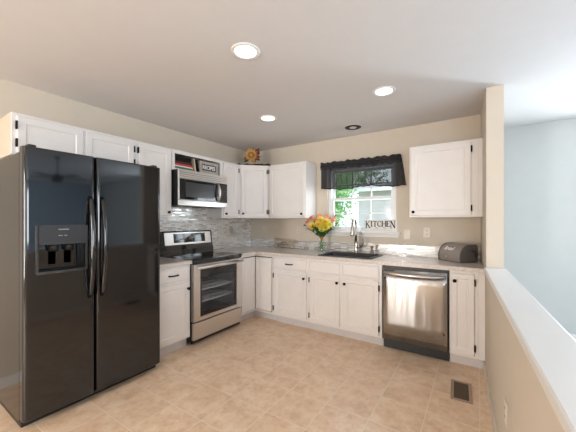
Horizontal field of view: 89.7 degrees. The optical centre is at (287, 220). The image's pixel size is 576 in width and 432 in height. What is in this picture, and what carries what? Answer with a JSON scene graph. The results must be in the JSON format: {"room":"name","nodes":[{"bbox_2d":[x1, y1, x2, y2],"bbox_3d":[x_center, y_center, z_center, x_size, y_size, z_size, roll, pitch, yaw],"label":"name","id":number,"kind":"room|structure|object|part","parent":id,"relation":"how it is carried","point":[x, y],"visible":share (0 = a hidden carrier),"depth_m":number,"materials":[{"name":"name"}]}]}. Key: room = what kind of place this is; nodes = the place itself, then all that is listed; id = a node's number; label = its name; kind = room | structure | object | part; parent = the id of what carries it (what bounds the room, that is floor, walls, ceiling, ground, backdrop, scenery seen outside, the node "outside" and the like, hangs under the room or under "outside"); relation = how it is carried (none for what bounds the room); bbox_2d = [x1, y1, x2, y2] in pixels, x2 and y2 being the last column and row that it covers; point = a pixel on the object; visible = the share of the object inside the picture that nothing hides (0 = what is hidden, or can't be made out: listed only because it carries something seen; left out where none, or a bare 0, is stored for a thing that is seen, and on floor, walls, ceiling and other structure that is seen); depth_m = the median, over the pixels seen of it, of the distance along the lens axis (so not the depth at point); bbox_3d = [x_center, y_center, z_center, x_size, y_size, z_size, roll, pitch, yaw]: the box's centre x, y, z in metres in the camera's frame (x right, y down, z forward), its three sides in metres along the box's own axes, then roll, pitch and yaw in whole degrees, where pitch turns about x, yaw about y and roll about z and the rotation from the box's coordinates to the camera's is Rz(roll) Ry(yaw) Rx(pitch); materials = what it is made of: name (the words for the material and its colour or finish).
{"room":"kitchen","nodes":[
{"label":"kitchen","id":0,"kind":"room"},
{"bbox_2d":[0,79,250,164],"bbox_3d":[-2.683,0.103,1.801,0.120,2.464,7.320,0,0,33],"label":"wall","id":1,"kind":"structure","parent":0,"point":[14,97],"depth_m":2.91,"materials":[{"name":"beige paint"}]},
{"bbox_2d":[0,112,134,162],"bbox_3d":[-1.885,-0.646,2.582,0.355,0.313,0.922,0,0,33],"label":"upper cabinet","id":2,"kind":"object","parent":1,"relation":"attached to","point":[17,130],"visible":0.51,"depth_m":2.35,"materials":[{"name":"white paint"}]},
{"bbox_3d":[-2.163,-0.646,2.222,0.286,0.313,0.016,0,0,33],"label":"panel","id":3,"kind":"part","parent":2,"relation":"part of","materials":[{"name":"white wood"}]},
{"bbox_3d":[-1.891,-0.643,2.324,0.020,0.271,0.429,0,0,33],"label":"door","id":4,"kind":"part","parent":2,"relation":"part of","materials":[{"name":"white paint"}]},
{"bbox_3d":[-1.647,-0.643,2.695,0.020,0.271,0.422,0,0,33],"label":"door","id":5,"kind":"part","parent":2,"relation":"part of","materials":[{"name":"white paint"}]},
{"bbox_2d":[135,141,170,216],"bbox_3d":[-1.521,-0.420,3.138,0.355,0.766,0.405,0,0,33],"label":"upper cabinet","id":6,"kind":"object","parent":1,"relation":"attached to","point":[146,154],"visible":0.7,"depth_m":3.12,"materials":[{"name":"white paint"}]},
{"bbox_2d":[171,149,221,175],"bbox_3d":[-1.216,-0.690,3.636,0.317,0.226,0.760,0,0,33],"label":"wall shelf","id":7,"kind":"object","parent":1,"relation":"attached to","point":[174,152],"visible":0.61,"depth_m":3.55,"materials":[{"name":"white paint"}]},
{"bbox_2d":[175,166,192,170],"bbox_3d":[-1.317,-0.610,3.454,0.230,0.027,0.255,0,0,33],"label":"cookbook","id":8,"kind":"object","parent":7,"relation":"on","point":[175,166],"visible":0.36,"depth_m":3.39,"materials":[{"name":"green paper"}]},
{"bbox_3d":[-1.317,-0.630,3.454,0.230,0.013,0.255,0,0,33],"label":"cookbook","id":9,"kind":"object","parent":8,"relation":"on","visible":0},
{"bbox_2d":[175,163,192,167],"bbox_3d":[-1.316,-0.648,3.456,0.230,0.022,0.260,0,0,33],"label":"cookbook","id":10,"kind":"object","parent":9,"relation":"on","point":[175,163],"visible":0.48,"depth_m":3.39,"materials":[{"name":"red paper"}]},
{"bbox_2d":[175,160,191,165],"bbox_3d":[-1.319,-0.673,3.452,0.230,0.028,0.250,0,0,33],"label":"cookbook","id":11,"kind":"object","parent":10,"relation":"on","point":[179,162],"visible":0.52,"depth_m":3.39,"materials":[{"name":"red paper"}]},
{"bbox_2d":[175,156,190,162],"bbox_3d":[-1.323,-0.714,3.445,0.230,0.052,0.235,0,0,33],"label":"cookbook","id":12,"kind":"object","parent":11,"relation":"on","point":[177,158],"visible":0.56,"depth_m":3.38,"materials":[{"name":"black paper"}]},
{"bbox_2d":[191,159,195,170],"bbox_3d":[-1.225,-0.677,3.590,0.215,0.159,0.040,0,0,33],"label":"cookbook","id":13,"kind":"object","parent":7,"relation":"on","point":[192,160],"visible":0.36,"depth_m":3.54,"materials":[{"name":"beige paper"}]},
{"bbox_2d":[195,160,198,171],"bbox_3d":[-1.203,-0.673,3.624,0.215,0.150,0.049,0,0,33],"label":"cookbook","id":14,"kind":"object","parent":7,"relation":"on","point":[196,162],"visible":0.35,"depth_m":3.56,"materials":[{"name":"paper"}]},
{"bbox_2d":[198,160,217,174],"bbox_3d":[-1.020,-0.671,3.717,0.035,0.150,0.300,0,0,33],"label":"sign","id":15,"kind":"object","parent":7,"relation":"on","point":[204,167],"visible":0.97,"depth_m":3.69,"materials":[{"name":"beige wood"}]},
{"bbox_3d":[-1.022,-0.671,3.719,0.020,0.080,0.234,0,0,33],"label":"panel","id":16,"kind":"part","parent":15,"relation":"part of","materials":[{"name":"black paint"}]},
{"bbox_2d":[171,169,226,208],"bbox_3d":[-1.146,-0.369,3.598,0.456,0.412,0.741,0,0,33],"label":"microwave","id":17,"kind":"object","parent":1,"relation":"attached to","point":[189,189],"visible":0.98,"depth_m":3.42,"materials":[{"name":"silver metal"}]},
{"bbox_3d":[-1.052,-0.355,3.453,0.024,0.240,0.600,0,0,33],"label":"door","id":18,"kind":"part","parent":17,"relation":"part of","materials":[{"name":"metal"}]},
{"bbox_3d":[-1.042,-0.355,3.446,0.003,0.228,0.576,0,0,33],"label":"door glass","id":19,"kind":"part","parent":17,"relation":"part of","materials":[{"name":"black glass"}]},
{"bbox_3d":[-1.014,-0.201,3.512,0.022,0.063,0.741,0,0,33],"label":"trim","id":20,"kind":"part","parent":17,"relation":"part of","materials":[{"name":"metal"}]},
{"bbox_3d":[-0.873,-0.355,3.660,0.068,0.239,0.028,0,0,33],"label":"handle","id":21,"kind":"part","parent":17,"relation":"part of","materials":[{"name":"metal"}]},
{"bbox_3d":[-0.848,-0.355,3.763,0.024,0.240,0.139,0,0,33],"label":"control panel","id":22,"kind":"part","parent":17,"relation":"part of","materials":[{"name":"black ceramic"}]},
{"bbox_2d":[160,207,250,249],"bbox_3d":[-1.208,0.048,3.930,0.010,0.745,2.140,0,0,33],"label":"backsplash","id":23,"kind":"structure","parent":1,"relation":"attached to","point":[181,219],"depth_m":4.14,"materials":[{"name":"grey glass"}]},
{"bbox_2d":[207,161,238,217],"bbox_3d":[-0.901,-0.420,4.082,0.355,0.766,0.329,0,0,33],"label":"upper cabinet","id":24,"kind":"object","parent":1,"relation":"attached to","point":[229,170],"visible":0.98,"depth_m":4.00,"materials":[{"name":"white paint"}]},
{"bbox_3d":[-0.787,-0.417,4.005,0.020,0.724,0.283,0,0,33],"label":"door","id":25,"kind":"part","parent":24,"relation":"part of","materials":[{"name":"white paint"}]},
{"bbox_2d":[0,315,492,431],"bbox_3d":[-1.189,1.395,0.892,3.616,0.120,7.440,0,0,33],"label":"floor","id":26,"kind":"structure","parent":0,"point":[256,374],"depth_m":2.28,"materials":[{"name":"tile"}]},
{"bbox_2d":[0,144,159,427],"bbox_3d":[-1.679,0.421,2.393,0.828,1.828,0.944,0,0,33],"label":"refrigerator","id":27,"kind":"object","parent":26,"relation":"on","point":[80,234],"visible":1,"depth_m":2.05,"materials":[{"name":"black metal"}]},
{"bbox_3d":[-1.577,0.401,2.004,0.083,1.752,0.406,0,0,33],"label":"freezer door","id":28,"kind":"part","parent":27,"relation":"part of","materials":[{"name":"black metal"}]},
{"bbox_3d":[-1.550,0.190,1.992,0.026,0.319,0.299,0,0,33],"label":"dispenser frame","id":29,"kind":"part","parent":27,"relation":"part of","materials":[{"name":"black plastic"}]},
{"bbox_3d":[-1.548,0.095,1.990,0.041,0.129,0.267,0,0,33],"label":"control panel","id":30,"kind":"part","parent":27,"relation":"part of","materials":[{"name":"black plastic"}]},
{"bbox_3d":[-1.427,0.193,2.104,0.088,0.748,0.034,0,0,33],"label":"handle","id":31,"kind":"part","parent":27,"relation":"part of","materials":[{"name":"black metal"}]},
{"bbox_3d":[-1.383,0.193,2.171,0.088,0.748,0.034,0,0,33],"label":"handle","id":32,"kind":"part","parent":27,"relation":"part of","materials":[{"name":"black metal"}]},
{"bbox_3d":[-1.316,0.401,2.401,0.083,1.752,0.532,0,0,33],"label":"fridge door","id":33,"kind":"part","parent":27,"relation":"part of","materials":[{"name":"black metal"}]},
{"bbox_2d":[160,264,189,355],"bbox_3d":[-1.391,0.898,3.052,0.665,0.875,0.430,0,0,33],"label":"base cabinet","id":34,"kind":"object","parent":26,"relation":"on","point":[174,281],"visible":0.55,"depth_m":2.91,"materials":[{"name":"white paint"}]},
{"bbox_3d":[-1.151,0.550,2.894,0.020,0.135,0.394,0,0,33],"label":"drawer","id":35,"kind":"part","parent":34,"relation":"part of","materials":[{"name":"white paint"}]},
{"bbox_2d":[160,257,191,268],"bbox_3d":[-1.403,0.440,3.053,0.644,0.038,0.448,0,0,33],"label":"countertop","id":36,"kind":"structure","parent":34,"relation":"on","point":[165,262],"depth_m":2.98,"materials":[{"name":"stone"}]},
{"bbox_2d":[160,230,243,343],"bbox_3d":[-1.036,0.732,3.536,0.690,1.207,0.759,0,0,33],"label":"range","id":37,"kind":"object","parent":26,"relation":"on","point":[215,276],"visible":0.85,"depth_m":3.48,"materials":[{"name":"silver metal"}]},
{"bbox_3d":[-1.255,0.221,3.680,0.024,0.149,0.697,0,0,33],"label":"control panel","id":38,"kind":"part","parent":37,"relation":"part of","materials":[{"name":"metal"}]},
{"bbox_2d":[160,251,241,264],"bbox_3d":[-1.051,0.444,3.546,0.630,0.052,0.759,0,0,33],"label":"cooktop","id":39,"kind":"object","parent":37,"relation":"in","point":[197,257],"depth_m":3.43,"materials":[{"name":"black glass"}]},
{"bbox_3d":[-0.820,1.199,3.394,0.018,0.232,0.733,0,0,33],"label":"black trim","id":40,"kind":"part","parent":37,"relation":"part of","materials":[{"name":"plastic"}]},
{"bbox_3d":[-0.811,1.190,3.388,0.036,0.181,0.745,0,0,33],"label":"drawer","id":41,"kind":"part","parent":37,"relation":"part of","materials":[{"name":"metal"}]},
{"bbox_2d":[191,258,243,322],"bbox_3d":[-0.999,0.778,3.511,0.600,0.610,0.749,0,0,33],"label":"oven","id":42,"kind":"object","parent":37,"relation":"in","point":[216,284],"depth_m":3.50,"materials":[{"name":"silver metal"}]},
{"bbox_2d":[240,254,275,320],"bbox_3d":[-0.493,0.898,4.194,0.913,0.875,0.913,0,0,33],"label":"base cabinet","id":43,"kind":"object","parent":26,"relation":"on","point":[257,270],"visible":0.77,"depth_m":3.89,"materials":[{"name":"white paint"}]},
{"bbox_3d":[-0.530,0.850,3.864,0.020,0.711,0.268,0,0,33],"label":"door","id":44,"kind":"part","parent":43,"relation":"part of","materials":[{"name":"white paint"}]},
{"bbox_3d":[-0.328,0.850,3.906,0.268,0.711,0.020,0,0,33],"label":"door","id":45,"kind":"part","parent":43,"relation":"part of","materials":[{"name":"white paint"}]},
{"bbox_2d":[213,246,484,272],"bbox_3d":[0.470,0.440,3.557,3.223,0.038,0.921,0,0,33],"label":"countertop","id":46,"kind":"structure","parent":43,"relation":"on","point":[385,259],"depth_m":3.22,"materials":[{"name":"stone"}]},
{"bbox_2d":[318,251,382,258],"bbox_3d":[0.760,0.513,3.524,0.666,0.206,0.490,0,0,33],"label":"sink","id":47,"kind":"object","parent":46,"relation":"in","point":[333,253],"visible":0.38,"depth_m":3.62,"materials":[{"name":"black stone"}]},
{"bbox_2d":[350,218,363,252],"bbox_3d":[0.860,0.187,3.614,0.140,0.447,0.210,0,0,33],"label":"faucet","id":48,"kind":"object","parent":46,"relation":"on","point":[356,246],"visible":1,"depth_m":3.67,"materials":[{"name":"silver metal"}]},
{"bbox_2d":[438,242,477,262],"bbox_3d":[1.764,0.330,3.014,0.231,0.182,0.310,0,0,-15],"label":"bread box","id":49,"kind":"object","parent":46,"relation":"on","point":[449,251],"visible":1,"depth_m":2.91,"materials":[{"name":"silver metal"}]},
{"bbox_3d":[1.804,0.328,2.891,0.215,0.179,0.012,0,0,-15],"label":"panel","id":50,"kind":"part","parent":49,"relation":"part of","materials":[{"name":"grey metal"}]},
{"bbox_3d":[0.448,0.335,3.866,0.106,0.172,0.105,0,0,33],"label":"vase","id":51,"kind":"object","parent":46,"relation":"on","visible":0},
{"bbox_2d":[303,213,337,250],"bbox_3d":[0.435,0.149,3.825,0.467,0.501,0.222,0,0,2],"label":"flower bouquet","id":52,"kind":"object","parent":51,"relation":"in","point":[322,226],"visible":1,"depth_m":3.80,"materials":[{"name":"yellow plant"}]},
{"bbox_3d":[0.318,0.062,3.794,0.108,0.106,0.054,0,0,6],"label":"yellow flower","id":53,"kind":"part","parent":52,"relation":"part of","materials":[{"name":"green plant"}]},
{"bbox_3d":[0.398,0.042,3.758,0.114,0.104,0.055,0,0,-3],"label":"yellow flower","id":54,"kind":"part","parent":52,"relation":"part of","materials":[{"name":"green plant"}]},
{"bbox_3d":[0.485,0.011,3.748,0.114,0.101,0.054,0,0,1],"label":"yellow flower","id":55,"kind":"part","parent":52,"relation":"part of","materials":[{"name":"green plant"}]},
{"bbox_2d":[273,256,310,328],"bbox_3d":[0.179,0.898,3.901,0.531,0.875,0.665,0,0,33],"label":"base cabinet","id":56,"kind":"object","parent":26,"relation":"on","point":[290,274],"visible":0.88,"depth_m":3.65,"materials":[{"name":"white paint"}]},
{"bbox_3d":[0.020,0.551,3.662,0.488,0.132,0.020,0,0,33],"label":"drawer","id":57,"kind":"part","parent":56,"relation":"part of","materials":[{"name":"white paint"}]},
{"bbox_3d":[0.020,0.927,3.662,0.488,0.567,0.020,0,0,33],"label":"door","id":58,"kind":"part","parent":56,"relation":"part of","materials":[{"name":"white paint"}]},
{"bbox_2d":[308,259,383,345],"bbox_3d":[0.772,0.898,3.515,0.882,0.875,0.660,0,0,33],"label":"base cabinet","id":59,"kind":"object","parent":26,"relation":"on","point":[346,298],"visible":0.94,"depth_m":3.23,"materials":[{"name":"white paint"}]},
{"bbox_3d":[0.426,0.927,3.396,0.390,0.567,0.020,0,0,33],"label":"door","id":60,"kind":"part","parent":59,"relation":"part of","materials":[{"name":"white paint"}]},
{"bbox_3d":[0.787,0.927,3.159,0.402,0.567,0.020,0,0,33],"label":"door","id":61,"kind":"part","parent":59,"relation":"part of","materials":[{"name":"white paint"}]},
{"bbox_2d":[383,265,448,360],"bbox_3d":[1.380,0.901,3.074,0.608,0.868,0.672,0,0,33],"label":"dishwasher","id":62,"kind":"object","parent":26,"relation":"on","point":[415,300],"visible":0.98,"depth_m":2.83,"materials":[{"name":"silver metal"}]},
{"bbox_3d":[1.217,0.535,2.825,0.573,0.035,0.078,0,0,33],"label":"handle","id":63,"kind":"part","parent":62,"relation":"part of","materials":[{"name":"metal"}]},
{"bbox_2d":[450,379,472,403],"bbox_3d":[1.356,1.332,2.266,0.144,0.006,0.300,0,0,30],"label":"floor vent","id":64,"kind":"object","parent":26,"relation":"in","point":[460,391],"visible":1,"depth_m":2.25,"materials":[{"name":"beige metal"}]},
{"bbox_2d":[449,270,484,368],"bbox_3d":[1.774,0.898,2.858,0.274,0.875,0.660,0,0,33],"label":"base cabinet","id":65,"kind":"object","parent":26,"relation":"on","point":[463,286],"visible":0.94,"depth_m":2.62,"materials":[{"name":"white paint"}]},
{"bbox_3d":[1.589,0.848,2.633,0.180,0.725,0.020,0,0,33],"label":"door","id":66,"kind":"part","parent":65,"relation":"part of","materials":[{"name":"white paint"}]},
{"bbox_2d":[0,0,575,150],"bbox_3d":[1.357,-1.204,-0.354,9.240,0.150,8.150,0,0,33],"label":"ceiling","id":67,"kind":"structure","parent":0,"point":[170,64],"depth_m":2.04,"materials":[{"name":"white paint"}]},
{"bbox_2d":[231,42,259,59],"bbox_3d":[-0.283,-1.124,1.928,0.196,0.008,0.196,0,0,33],"label":"recessed light","id":68,"kind":"object","parent":67,"relation":"in","point":[241,50],"visible":1,"depth_m":1.92,"materials":[{"name":"white paint"}]},
{"bbox_2d":[259,115,276,121],"bbox_3d":[-0.220,-1.124,3.187,0.196,0.008,0.196,0,0,33],"label":"recessed light","id":69,"kind":"object","parent":67,"relation":"in","point":[268,118],"visible":1,"depth_m":3.18,"materials":[{"name":"white paint"}]},
{"bbox_2d":[344,124,361,129],"bbox_3d":[0.784,-1.122,3.492,0.210,0.020,0.210,0,0,33],"label":"recessed light","id":70,"kind":"object","parent":67,"relation":"in","point":[352,126],"visible":1,"depth_m":3.46,"materials":[{"name":"white paint"}]},
{"bbox_2d":[372,86,395,96],"bbox_3d":[0.837,-1.124,2.522,0.196,0.008,0.196,0,0,33],"label":"recessed light","id":71,"kind":"object","parent":67,"relation":"in","point":[384,90],"visible":1,"depth_m":2.51,"materials":[{"name":"white paint"}]},
{"bbox_2d":[251,114,480,345],"bbox_3d":[0.712,0.103,4.022,3.360,2.464,0.120,0,0,33],"label":"wall","id":72,"kind":"structure","parent":0,"point":[463,230],"depth_m":3.59,"materials":[{"name":"beige paint"}]},
{"bbox_2d":[239,165,268,217],"bbox_3d":[-0.536,-0.420,4.402,0.614,0.766,0.612,0,0,33],"label":"upper cabinet","id":73,"kind":"object","parent":72,"relation":"attached to","point":[253,179],"visible":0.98,"depth_m":4.18,"materials":[{"name":"white paint"}]},
{"bbox_2d":[238,148,269,165],"bbox_3d":[-0.503,-0.940,4.284,0.542,0.287,0.118,0,0,2],"label":"flower arrangement","id":74,"kind":"object","parent":73,"relation":"on","point":[252,154],"visible":0.95,"depth_m":4.27,"materials":[{"name":"orange plant"}]},
{"bbox_2d":[268,161,315,217],"bbox_3d":[0.048,-0.420,4.173,0.621,0.766,0.355,0,0,33],"label":"upper cabinet","id":75,"kind":"object","parent":72,"relation":"attached to","point":[292,186],"visible":1,"depth_m":4.03,"materials":[{"name":"white paint"}]},
{"bbox_3d":[-0.026,-0.417,4.058,0.580,0.724,0.020,0,0,33],"label":"door","id":76,"kind":"part","parent":75,"relation":"part of","materials":[{"name":"white paint"}]},
{"bbox_2d":[326,185,399,237],"bbox_3d":[0.957,-0.266,3.829,1.025,0.947,0.175,0,0,33],"label":"window","id":77,"kind":"structure","parent":72,"relation":"in","point":[338,230],"depth_m":3.82,"materials":[{"name":"white plastic"}]},
{"bbox_3d":[0.971,-0.097,3.851,0.839,0.430,0.030,0,0,33],"label":"sash","id":78,"kind":"part","parent":77,"relation":"part of","materials":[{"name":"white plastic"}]},
{"bbox_3d":[0.936,0.175,3.797,1.025,0.064,0.100,0,0,33],"label":"sill","id":79,"kind":"part","parent":77,"relation":"part of","materials":[{"name":"white paint"}]},
{"bbox_3d":[0.989,-0.486,3.878,0.839,0.420,0.028,0,0,33],"label":"sash","id":80,"kind":"part","parent":77,"relation":"part of","materials":[{"name":"white plastic"}]},
{"bbox_2d":[365,220,396,231],"bbox_3d":[1.168,0.065,3.650,0.400,0.155,0.022,0,0,33],"label":"kitchen sign","id":81,"kind":"object","parent":77,"relation":"on","point":[370,225],"visible":0.99,"depth_m":3.64,"materials":[{"name":"black paint"}]},
{"bbox_2d":[320,154,405,189],"bbox_3d":[0.926,-0.611,3.759,1.138,0.400,0.100,0,0,33],"label":"window valance","id":82,"kind":"object","parent":72,"relation":"attached to","point":[384,170],"visible":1,"depth_m":3.69,"materials":[{"name":"black fabric"}]},
{"bbox_2d":[251,238,479,259],"bbox_3d":[0.711,0.358,3.945,3.182,0.125,0.010,0,0,33],"label":"backsplash","id":83,"kind":"structure","parent":72,"relation":"attached to","point":[406,250],"depth_m":3.84,"materials":[{"name":"grey tile"}]},
{"bbox_2d":[404,230,409,238],"bbox_3d":[1.428,0.167,3.475,0.072,0.116,0.008,0,0,33],"label":"wall switch","id":84,"kind":"object","parent":72,"relation":"attached to","point":[406,232],"visible":1,"depth_m":3.47,"materials":[{"name":"white plastic"}]},
{"bbox_2d":[424,228,429,237],"bbox_3d":[1.611,0.138,3.355,0.072,0.116,0.009,0,0,33],"label":"wall outlet","id":85,"kind":"object","parent":72,"relation":"attached to","point":[426,230],"visible":1,"depth_m":3.35,"materials":[{"name":"white plastic"}]},
{"bbox_2d":[409,138,482,217],"bbox_3d":[1.681,-0.420,3.101,0.666,0.766,0.355,0,0,33],"label":"upper cabinet","id":86,"kind":"object","parent":72,"relation":"attached to","point":[446,179],"visible":1,"depth_m":2.97,"materials":[{"name":"white paint"}]},
{"bbox_2d":[481,84,503,363],"bbox_3d":[2.104,0.103,3.036,0.137,2.464,1.422,0,0,32],"label":"wall partition","id":87,"kind":"structure","parent":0,"point":[492,113],"depth_m":2.43,"materials":[{"name":"beige paint"}]},
{"bbox_2d":[486,276,563,431],"bbox_3d":[0.645,0.886,0.579,0.120,0.898,4.301,0,0,31],"label":"wall","id":88,"kind":"structure","parent":0,"point":[511,375],"depth_m":1.31,"materials":[{"name":"beige paint"}]},
{"bbox_2d":[483,361,497,431],"bbox_3d":[0.631,1.293,0.687,0.013,0.085,4.461,0,0,31],"label":"baseboard","id":89,"kind":"structure","parent":88,"relation":"attached to","point":[493,419],"depth_m":2.05,"materials":[{"name":"white wood"}]},
{"bbox_2d":[504,397,507,428],"bbox_3d":[1.062,0.935,1.412,0.009,0.116,0.072,0,0,31],"label":"wall outlet","id":90,"kind":"object","parent":88,"relation":"attached to","point":[505,401],"visible":1,"depth_m":1.40,"materials":[{"name":"beige plastic"}]},
{"bbox_2d":[484,267,575,431],"bbox_3d":[0.645,0.417,0.579,0.152,0.039,4.301,0,0,31],"label":"trim","id":91,"kind":"structure","parent":88,"relation":"on","point":[550,350],"depth_m":0.95,"materials":[{"name":"white paint"}]},
{"bbox_2d":[504,118,575,333],"bbox_3d":[4.989,0.103,2.065,5.820,2.464,0.120,0,0,33],"label":"wall","id":92,"kind":"structure","parent":0,"point":[540,158],"depth_m":3.33,"materials":[{"name":"grey paint"}]},
{"label":"outside","id":93,"kind":"structure","parent":0,"visible":0},
{"bbox_3d":[6.754,1.835,16.073,28.000,0.200,25.100,0,0,33],"label":"lawn","id":94,"kind":"structure","parent":93,"visible":0},
{"bbox_2d":[335,188,356,226],"bbox_3d":[1.124,-0.783,9.034,2.244,5.045,2.530,0,0,-12],"label":"tree","id":95,"kind":"object","parent":94,"relation":"on","point":[343,193],"visible":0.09,"depth_m":8.67,"materials":[{"name":"green plant"}]},
{"bbox_2d":[339,189,355,221],"bbox_3d":[1.798,-1.404,12.017,2.625,6.285,2.610,0,0,33],"label":"tree","id":96,"kind":"object","parent":94,"relation":"on","point":[348,189],"visible":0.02,"depth_m":11.63,"materials":[{"name":"green plant"}]},
{"bbox_2d":[346,192,358,207],"bbox_3d":[6.088,-3.440,22.955,4.947,10.355,6.348,0,0,9],"label":"tree","id":97,"kind":"object","parent":94,"relation":"on","point":[354,192],"visible":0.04,"depth_m":22.10,"materials":[{"name":"green plant"}]},
{"bbox_2d":[350,186,390,226],"bbox_3d":[7.421,-0.140,13.626,7.800,3.750,4.460,0,0,33],"label":"house","id":98,"kind":"structure","parent":94,"relation":"on","point":[379,205],"depth_m":13.67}
]}

